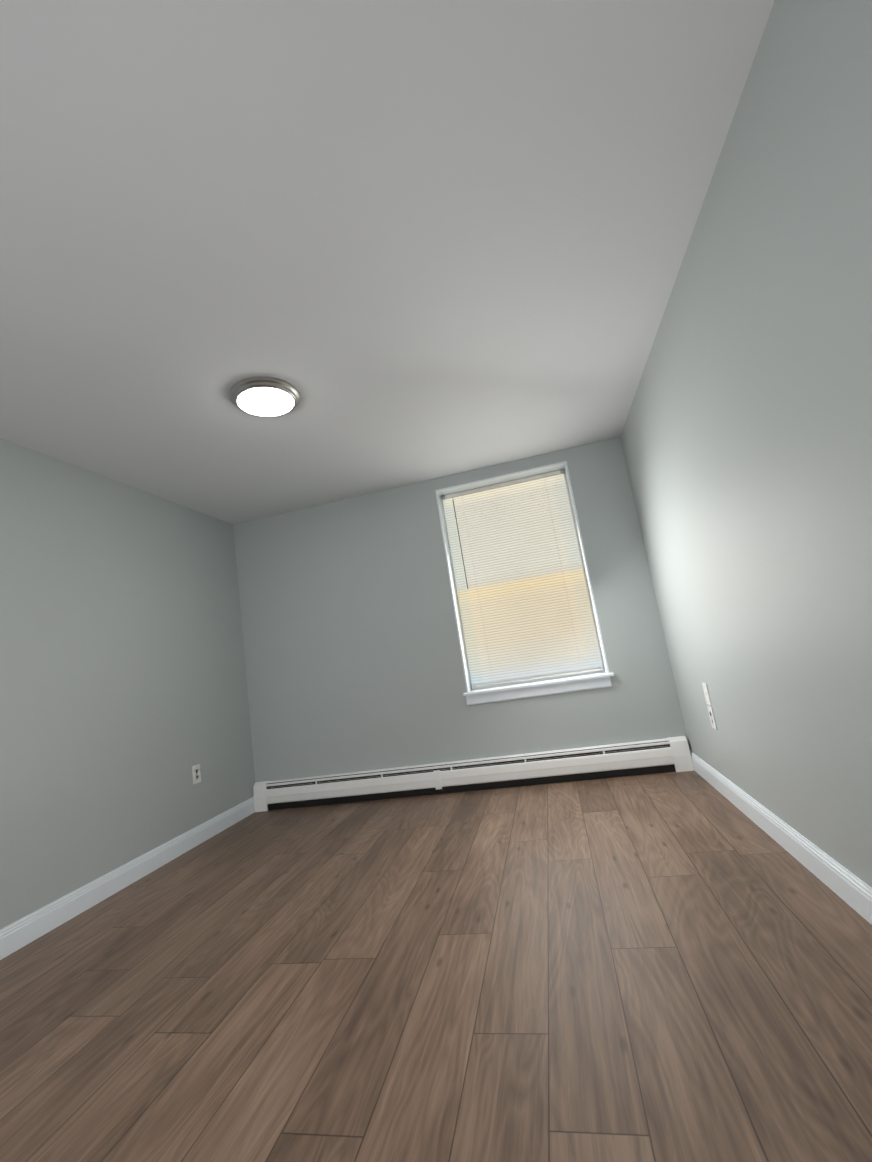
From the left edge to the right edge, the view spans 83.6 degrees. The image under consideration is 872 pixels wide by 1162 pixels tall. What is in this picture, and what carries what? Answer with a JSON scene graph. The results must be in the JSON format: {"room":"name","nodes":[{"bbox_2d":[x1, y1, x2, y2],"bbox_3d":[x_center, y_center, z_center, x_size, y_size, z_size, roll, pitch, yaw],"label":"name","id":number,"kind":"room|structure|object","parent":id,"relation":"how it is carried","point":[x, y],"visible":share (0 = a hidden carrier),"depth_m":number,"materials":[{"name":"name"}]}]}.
{"room":"empty bedroom","nodes":[
{"label":"empty bedroom","id":0,"kind":"room"},
{"bbox_2d":[0,438,254,928],"bbox_3d":[-2.298,0.431,1.986,0.300,2.440,4.620,-10,-9,11],"label":"wall","id":1,"kind":"structure","parent":0,"point":[124,705],"depth_m":2.87,"materials":[{"name":"grey paint"}]},
{"bbox_2d":[0,797,254,959],"bbox_3d":[-1.974,1.538,1.773,0.014,0.116,4.619,-10,-9,11],"label":"baseboard","id":2,"kind":"structure","parent":1,"relation":"attached to","point":[24,931],"depth_m":2.64,"materials":[{"name":"white paint"}]},
{"bbox_2d":[192,764,200,784],"bbox_3d":[-1.676,1.352,3.413,0.007,0.122,0.074,-10,-9,11],"label":"outlet","id":3,"kind":"object","parent":1,"relation":"attached to","point":[196,773],"visible":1,"depth_m":3.41,"materials":[{"name":"white plastic"}]},
{"bbox_2d":[0,0,774,524],"bbox_3d":[-0.730,-1.158,1.829,3.950,0.150,5.220,-10,-9,11],"label":"ceiling","id":4,"kind":"structure","parent":0,"point":[400,242],"depth_m":1.62,"materials":[{"name":"white paint"}]},
{"bbox_2d":[230,377,299,416],"bbox_3d":[-0.873,-0.928,2.502,0.340,0.046,0.340,-10,-9,11],"label":"led ceiling light","id":5,"kind":"object","parent":4,"relation":"attached to","point":[264,396],"visible":1,"depth_m":2.44,"materials":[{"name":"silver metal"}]},
{"bbox_2d":[0,771,871,1161],"bbox_3d":[-0.348,1.356,1.426,3.950,0.120,5.220,-10,-9,11],"label":"floor","id":6,"kind":"structure","parent":0,"point":[664,967],"depth_m":1.47,"materials":[{"name":"laminate"}]},
{"bbox_2d":[253,736,693,811],"bbox_3d":[0.128,1.468,3.653,3.317,0.218,0.066,-10,-9,11],"label":"heater","id":7,"kind":"object","parent":6,"relation":"on","point":[669,754],"visible":1,"depth_m":3.59,"materials":[{"name":"metal"}]},
{"bbox_2d":[233,437,689,782],"bbox_3d":[0.004,0.406,4.007,3.950,2.440,0.300,-10,-9,11],"label":"wall","id":8,"kind":"structure","parent":0,"point":[353,658],"depth_m":3.91,"materials":[{"name":"grey paint"}]},
{"bbox_2d":[435,461,608,691],"bbox_3d":[0.648,-0.014,3.853,1.059,1.670,0.184,-10,-9,11],"label":"window frame","id":9,"kind":"structure","parent":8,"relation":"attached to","point":[503,478],"depth_m":3.89,"materials":[{"name":"white paint"}]},
{"bbox_2d":[442,474,604,689],"bbox_3d":[0.677,-0.006,3.987,1.035,1.628,0.085,-10,-9,11],"label":"window","id":10,"kind":"structure","parent":8,"relation":"in","point":[603,670],"depth_m":3.87,"materials":[{"name":"plastic"}]},
{"bbox_2d":[441,469,602,687],"bbox_3d":[0.657,-0.023,3.907,1.027,1.607,0.041,-10,-9,11],"label":"window blinds","id":11,"kind":"object","parent":10,"relation":"attached to","point":[524,604],"visible":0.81,"depth_m":3.90,"materials":[{"name":"white plastic"}]},
{"bbox_2d":[463,672,613,705],"bbox_3d":[0.774,0.820,3.716,1.107,0.098,0.253,-10,-9,11],"label":"window sill","id":12,"kind":"structure","parent":8,"relation":"attached to","point":[544,687],"depth_m":3.62,"materials":[{"name":"white paint"}]},
{"bbox_2d":[620,0,871,887],"bbox_3d":[1.221,-0.218,1.266,0.300,2.440,4.620,-10,-9,11],"label":"wall","id":13,"kind":"structure","parent":0,"point":[746,437],"depth_m":1.55,"materials":[{"name":"grey paint"}]},
{"bbox_2d":[702,683,711,705],"bbox_3d":[1.521,0.635,2.741,0.008,0.120,0.074,-10,-9,11],"label":"outlet","id":14,"kind":"object","parent":13,"relation":"attached to","point":[706,694],"visible":1,"depth_m":2.73,"materials":[{"name":"white plastic"}]},
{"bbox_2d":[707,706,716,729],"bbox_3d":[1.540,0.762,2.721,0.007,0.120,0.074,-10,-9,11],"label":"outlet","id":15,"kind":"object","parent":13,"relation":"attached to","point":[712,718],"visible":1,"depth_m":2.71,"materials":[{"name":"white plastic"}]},
{"bbox_2d":[690,751,871,924],"bbox_3d":[1.242,0.944,1.114,0.014,0.116,4.619,-10,-9,11],"label":"baseboard","id":16,"kind":"structure","parent":13,"relation":"attached to","point":[852,890],"depth_m":1.90,"materials":[{"name":"white paint"}]}
]}

